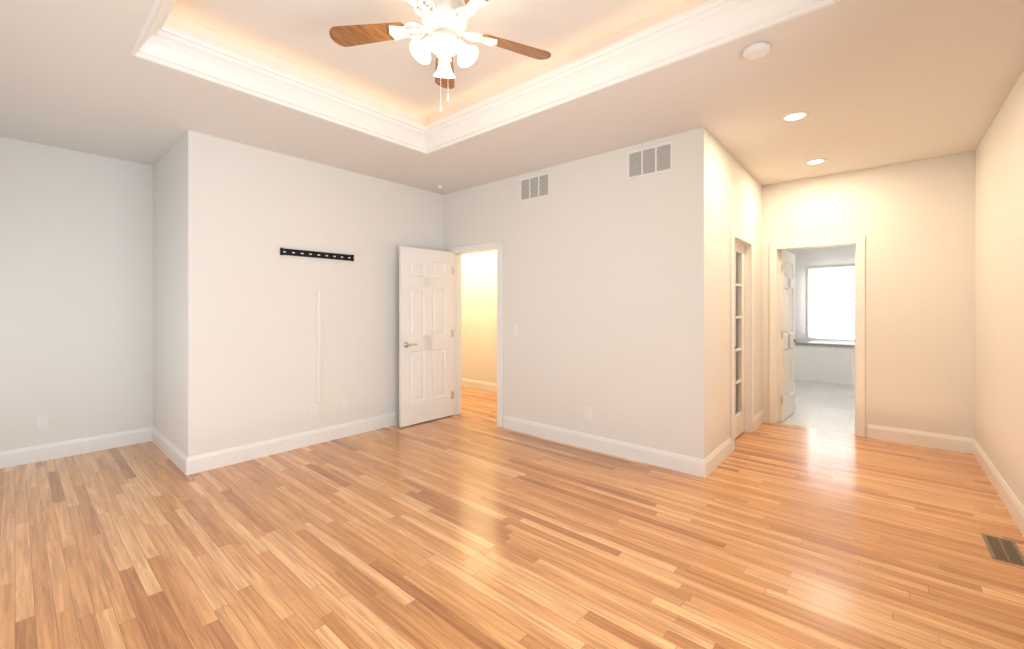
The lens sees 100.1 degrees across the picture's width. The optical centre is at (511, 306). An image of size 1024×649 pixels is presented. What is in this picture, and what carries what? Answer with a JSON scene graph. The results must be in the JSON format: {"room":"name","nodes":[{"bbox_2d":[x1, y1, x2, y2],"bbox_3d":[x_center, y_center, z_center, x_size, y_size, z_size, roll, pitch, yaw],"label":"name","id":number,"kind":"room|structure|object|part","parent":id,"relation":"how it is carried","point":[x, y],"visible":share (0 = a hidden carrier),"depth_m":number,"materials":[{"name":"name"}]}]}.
{"room":"empty bedroom","nodes":[
{"label":"empty bedroom","id":0,"kind":"room"},
{"bbox_2d":[0,136,152,451],"bbox_3d":[-4.180,-0.050,3.866,0.120,2.820,1.690,0,0,41],"label":"wall","id":1,"kind":"structure","parent":0,"point":[76,294],"depth_m":3.94,"materials":[{"name":"white paint"}]},
{"bbox_2d":[37,416,47,429],"bbox_3d":[-4.154,1.025,3.797,0.010,0.115,0.070,0,0,41],"label":"outlet","id":2,"kind":"object","parent":1,"relation":"attached to","point":[42,422],"visible":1,"depth_m":3.79,"materials":[{"name":"white plastic"}]},
{"bbox_2d":[0,428,147,468],"bbox_3d":[-4.158,1.290,3.787,0.016,0.140,1.540,0,0,41],"label":"baseboard","id":3,"kind":"structure","parent":1,"relation":"attached to","point":[10,458],"depth_m":3.92,"materials":[{"name":"white wood"}]},
{"bbox_2d":[153,135,183,452],"bbox_3d":[-3.152,-0.050,4.016,1.240,2.820,0.120,0,0,41],"label":"wall","id":4,"kind":"structure","parent":0,"point":[168,294],"depth_m":3.91,"materials":[{"name":"white paint"}]},
{"bbox_2d":[148,427,185,472],"bbox_3d":[-3.147,1.290,3.922,1.290,0.140,0.016,0,0,41],"label":"baseboard","id":5,"kind":"structure","parent":4,"relation":"attached to","point":[180,460],"depth_m":3.89,"materials":[{"name":"white wood"}]},
{"bbox_2d":[184,130,443,456],"bbox_3d":[-1.801,-0.050,4.540,0.120,2.820,2.680,0,0,41],"label":"wall","id":6,"kind":"structure","parent":0,"point":[250,334],"depth_m":4.05,"materials":[{"name":"white paint"}]},
{"bbox_2d":[184,412,398,474],"bbox_3d":[-1.750,1.290,4.485,0.030,0.140,2.696,0,0,41],"label":"baseboard","id":7,"kind":"structure","parent":6,"relation":"attached to","point":[216,459],"depth_m":4.01,"materials":[{"name":"white wood"}]},
{"bbox_2d":[311,404,317,416],"bbox_3d":[-1.961,1.025,4.255,0.010,0.115,0.070,0,0,41],"label":"outlet","id":8,"kind":"object","parent":6,"relation":"attached to","point":[314,409],"visible":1,"depth_m":4.26,"materials":[{"name":"white plastic"}]},
{"bbox_2d":[280,248,353,260],"bbox_3d":[-1.925,-0.520,4.284,0.026,0.068,0.730,0,0,41],"label":"rail","id":9,"kind":"object","parent":6,"relation":"attached to","point":[303,253],"visible":0.98,"depth_m":4.26,"materials":[{"name":"black metal"}]},
{"bbox_2d":[317,290,320,403],"bbox_3d":[-1.930,0.398,4.284,0.020,1.135,0.037,0,0,41],"label":"cord cover","id":10,"kind":"object","parent":6,"relation":"attached to","point":[318,346],"visible":0.98,"depth_m":4.27,"materials":[{"name":"white plastic"}]},
{"bbox_2d":[340,399,346,410],"bbox_3d":[-1.762,1.025,4.486,0.010,0.115,0.070,0,0,41],"label":"outlet","id":11,"kind":"object","parent":6,"relation":"attached to","point":[343,404],"visible":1,"depth_m":4.48,"materials":[{"name":"white plastic"}]},
{"bbox_2d":[461,251,496,383],"bbox_3d":[-0.365,-0.050,7.000,3.300,2.820,0.120,0,0,41],"label":"wall","id":12,"kind":"structure","parent":0,"point":[478,316],"depth_m":7.07,"materials":[{"name":"white paint"}]},
{"bbox_2d":[0,387,1023,648],"bbox_3d":[-0.551,1.390,3.838,7.390,0.060,6.630,0,0,41],"label":"floor","id":13,"kind":"structure","parent":0,"point":[472,525],"depth_m":2.43,"materials":[{"name":"brown wood"}]},
{"bbox_2d":[981,533,1023,565],"bbox_3d":[2.755,1.357,2.404,0.130,0.007,0.330,0,0,41],"label":"floor vent","id":14,"kind":"object","parent":13,"relation":"in","point":[1004,550],"visible":1,"depth_m":2.39,"materials":[{"name":"gold metal"}]},
{"bbox_2d":[0,0,1023,194],"bbox_3d":[1.004,-1.665,5.639,7.390,0.450,11.390,0,0,41],"label":"ceiling","id":15,"kind":"structure","parent":0,"point":[866,84],"depth_m":2.95,"materials":[{"name":"white paint"}]},
{"bbox_2d":[329,0,550,111],"bbox_3d":[-0.348,-1.421,2.316,1.260,0.698,1.288,0,0,41],"label":"fan","id":16,"kind":"object","parent":15,"relation":"hanging from","point":[444,22],"visible":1,"depth_m":2.35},
{"bbox_3d":[-0.812,-1.545,2.425,0.414,0.035,0.304,0,0,41],"label":"blade","id":17,"kind":"part","parent":16,"relation":"part of","materials":[{"name":"brown wood"}]},
{"bbox_3d":[-0.571,-1.545,1.956,0.202,0.035,0.452,0,0,41],"label":"blade","id":18,"kind":"part","parent":16,"relation":"part of","materials":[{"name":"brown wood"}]},
{"bbox_3d":[-0.476,-1.372,2.274,0.129,0.134,0.131,0,0,41],"label":"lamp shade","id":19,"kind":"part","parent":16,"relation":"part of","materials":[{"name":"white glass"}]},
{"bbox_3d":[-0.466,-1.376,2.279,0.052,0.052,0.052,0,0,41],"label":"bulb","id":20,"kind":"part","parent":16,"relation":"part of","materials":[{"name":"white glass"}]},
{"bbox_3d":[-0.390,-1.372,2.495,0.124,0.134,0.120,0,0,41],"label":"lamp shade","id":21,"kind":"part","parent":16,"relation":"part of","materials":[{"name":"white glass"}]},
{"bbox_3d":[-0.438,-1.545,2.796,0.384,0.035,0.347,0,0,41],"label":"blade","id":22,"kind":"part","parent":16,"relation":"part of","materials":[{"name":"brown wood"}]},
{"bbox_3d":[-0.259,-1.376,2.311,0.052,0.052,0.052,0,0,41],"label":"bulb","id":23,"kind":"part","parent":16,"relation":"part of","materials":[{"name":"white glass"}]},
{"bbox_3d":[-0.245,-1.372,2.309,0.130,0.134,0.127,0,0,41],"label":"lamp shade","id":24,"kind":"part","parent":16,"relation":"part of","materials":[{"name":"white glass"}]},
{"bbox_3d":[0.029,-1.545,2.552,0.256,0.035,0.436,0,0,41],"label":"blade","id":25,"kind":"part","parent":16,"relation":"part of","materials":[{"name":"brown wood"}]},
{"bbox_2d":[130,0,839,153],"bbox_3d":[-0.317,-1.534,2.235,3.100,0.192,2.110,0,0,41],"label":"crown molding","id":26,"kind":"structure","parent":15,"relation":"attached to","point":[705,27],"depth_m":2.77,"materials":[{"name":"white wood"}]},
{"bbox_2d":[743,42,770,59],"bbox_3d":[1.363,-1.421,2.390,0.136,0.038,0.136,0,0,41],"label":"smoke detector","id":27,"kind":"object","parent":15,"relation":"attached to","point":[757,50],"visible":1,"depth_m":2.36,"materials":[{"name":"white plastic"}]},
{"bbox_2d":[781,111,808,121],"bbox_3d":[2.137,-1.437,3.241,0.176,0.006,0.176,0,0,41],"label":"recessed light","id":28,"kind":"object","parent":15,"relation":"in","point":[794,116],"visible":1,"depth_m":3.24,"materials":[{"name":"white"}]},
{"bbox_2d":[805,159,826,164],"bbox_3d":[3.006,-1.437,4.248,0.176,0.006,0.176,0,0,41],"label":"recessed light","id":29,"kind":"object","parent":15,"relation":"in","point":[814,161],"visible":1,"depth_m":4.24,"materials":[{"name":"white"}]},
{"bbox_2d":[444,127,708,458],"bbox_3d":[-0.477,-0.050,5.247,5.420,2.820,0.120,0,0,41],"label":"wall","id":30,"kind":"structure","parent":0,"point":[605,285],"depth_m":3.98,"materials":[{"name":"white paint"}]},
{"bbox_2d":[399,246,453,426],"bbox_3d":[-0.978,0.333,5.075,0.095,2.030,0.760,0,0,42],"label":"door leaf","id":31,"kind":"structure","parent":30,"relation":"in","point":[426,326],"depth_m":5.05,"materials":[{"name":"white wood"}]},
{"bbox_3d":[-1.145,0.428,4.866,0.060,0.062,0.147,0,0,42],"label":"bed door handle","id":32,"kind":"part","parent":31,"relation":"part of","materials":[{"name":"silver metal"}]},
{"bbox_3d":[-0.740,0.323,5.349,0.012,1.640,0.036,0,0,42],"label":"bed door hinges","id":33,"kind":"part","parent":31,"relation":"part of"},
{"bbox_2d":[449,241,502,427],"bbox_3d":[-0.415,0.307,5.182,0.910,2.105,0.139,0,0,41],"label":"door frame","id":34,"kind":"structure","parent":30,"relation":"attached to","point":[498,245],"depth_m":5.24,"materials":[{"name":"white wood"}]},
{"bbox_2d":[513,324,517,334],"bbox_3d":[0.039,0.250,4.713,0.070,0.115,0.013,0,0,41],"label":"light switch","id":35,"kind":"object","parent":30,"relation":"attached to","point":[515,329],"visible":1,"depth_m":4.71,"materials":[{"name":"white plastic"}]},
{"bbox_2d":[520,172,549,201],"bbox_3d":[0.237,-1.266,4.544,0.400,0.252,0.011,0,0,41],"label":"air vent","id":36,"kind":"object","parent":30,"relation":"in","point":[534,187],"visible":1,"depth_m":4.53,"materials":[{"name":"white plastic"}]},
{"bbox_2d":[585,407,590,419],"bbox_3d":[0.729,1.020,4.120,0.070,0.115,0.010,0,0,41],"label":"outlet","id":37,"kind":"object","parent":30,"relation":"attached to","point":[587,412],"visible":1,"depth_m":4.11,"materials":[{"name":"white plastic"}]},
{"bbox_2d":[461,378,731,477],"bbox_3d":[-0.059,1.290,5.720,5.436,0.140,1.416,0,0,41],"label":"baseboard","id":38,"kind":"structure","parent":30,"relation":"attached to","point":[709,464],"depth_m":3.93,"materials":[{"name":"white wood"}]},
{"bbox_2d":[627,141,672,179],"bbox_3d":[1.190,-1.266,3.721,0.412,0.252,0.011,0,0,41],"label":"air vent","id":39,"kind":"object","parent":30,"relation":"in","point":[650,160],"visible":1,"depth_m":3.71,"materials":[{"name":"white plastic"}]},
{"bbox_2d":[709,133,761,454],"bbox_3d":[2.247,-0.050,4.348,0.120,2.820,2.080,0,0,41],"label":"wall","id":40,"kind":"structure","parent":0,"point":[735,193],"depth_m":3.90,"materials":[{"name":"white paint"}]},
{"bbox_2d":[735,242,743,438],"bbox_3d":[2.282,0.333,4.411,0.035,2.030,0.714,0,0,41],"label":"closet door leaf","id":41,"kind":"structure","parent":40,"relation":"in","point":[739,414],"depth_m":4.60,"materials":[{"name":"white wood"}]},
{"bbox_2d":[731,228,753,451],"bbox_3d":[2.300,0.307,4.396,0.139,2.105,0.870,0,0,41],"label":"door frame","id":42,"kind":"structure","parent":40,"relation":"attached to","point":[739,235],"depth_m":4.64,"materials":[{"name":"white wood"}]},
{"bbox_2d":[754,410,763,430],"bbox_3d":[2.810,1.290,4.896,0.016,0.140,0.515,0,0,41],"label":"baseboard","id":43,"kind":"structure","parent":40,"relation":"attached to","point":[758,419],"depth_m":4.88,"materials":[{"name":"white wood"}]},
{"bbox_2d":[779,380,854,433],"bbox_3d":[4.798,1.390,6.744,3.090,0.060,4.760,0,0,41],"label":"floor","id":44,"kind":"structure","parent":0,"point":[825,406],"depth_m":5.80,"materials":[{"name":"white tile"}]},
{"bbox_2d":[795,339,854,384],"bbox_3d":[5.954,1.010,8.084,2.848,0.700,0.979,0,0,41],"label":"bathtub apron","id":45,"kind":"object","parent":44,"relation":"on","point":[829,364],"depth_m":7.76,"materials":[{"name":"white"}]},
{"bbox_3d":[5.954,0.680,8.084,2.848,0.040,0.979,0,0,41],"label":"bathtub apron top","id":46,"kind":"part","parent":45,"relation":"part of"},
{"bbox_2d":[851,264,854,397],"bbox_3d":[5.364,0.360,6.184,0.760,2.000,0.049,0,0,41],"label":"glass","id":47,"kind":"object","parent":44,"relation":"on","point":[852,333],"visible":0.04,"depth_m":6.43,"materials":[{"name":"grey glass"}]},
{"bbox_2d":[786,245,854,340],"bbox_3d":[6.268,-0.050,8.540,2.970,2.820,0.120,0,0,41],"label":"wall","id":48,"kind":"structure","parent":0,"point":[827,257],"depth_m":8.70,"materials":[{"name":"white paint"}]},
{"bbox_2d":[808,266,854,339],"bbox_3d":[6.527,-0.075,8.266,1.360,1.410,0.075,0,0,41],"label":"window","id":49,"kind":"structure","parent":48,"relation":"in","point":[833,319],"depth_m":8.48,"materials":[{"name":"white glass"}]},
{"bbox_2d":[736,151,974,438],"bbox_3d":[3.197,-0.050,4.982,2.970,2.820,0.120,0,0,41],"label":"wall","id":50,"kind":"structure","parent":0,"point":[913,222],"depth_m":4.27,"materials":[{"name":"white paint"}]},
{"bbox_2d":[779,250,794,421],"bbox_3d":[3.409,0.333,5.311,0.035,2.030,0.714,0,0,44],"label":"door leaf","id":51,"kind":"structure","parent":50,"relation":"in","point":[787,328],"depth_m":5.21,"materials":[{"name":"white wood"}]},
{"bbox_2d":[769,236,864,436],"bbox_3d":[3.392,0.307,4.802,0.870,2.105,0.139,0,0,41],"label":"door frame","id":52,"kind":"structure","parent":50,"relation":"attached to","point":[859,241],"depth_m":4.67,"materials":[{"name":"white wood"}]},
{"bbox_2d":[868,424,971,453],"bbox_3d":[3.976,1.290,4.219,0.735,0.140,0.016,0,0,41],"label":"baseboard","id":53,"kind":"structure","parent":50,"relation":"attached to","point":[918,438],"depth_m":4.19,"materials":[{"name":"white wood"}]},
{"bbox_2d":[975,70,1023,507],"bbox_3d":[3.756,-0.050,3.264,0.120,2.820,11.390,0,0,41],"label":"wall","id":54,"kind":"structure","parent":0,"point":[999,294],"depth_m":3.06,"materials":[{"name":"white paint"}]},
{"bbox_2d":[972,439,1023,535],"bbox_3d":[2.169,1.290,1.530,0.016,0.140,6.450,0,0,41],"label":"baseboard","id":55,"kind":"structure","parent":54,"relation":"attached to","point":[1014,507],"depth_m":3.04,"materials":[{"name":"white wood"}]}
]}

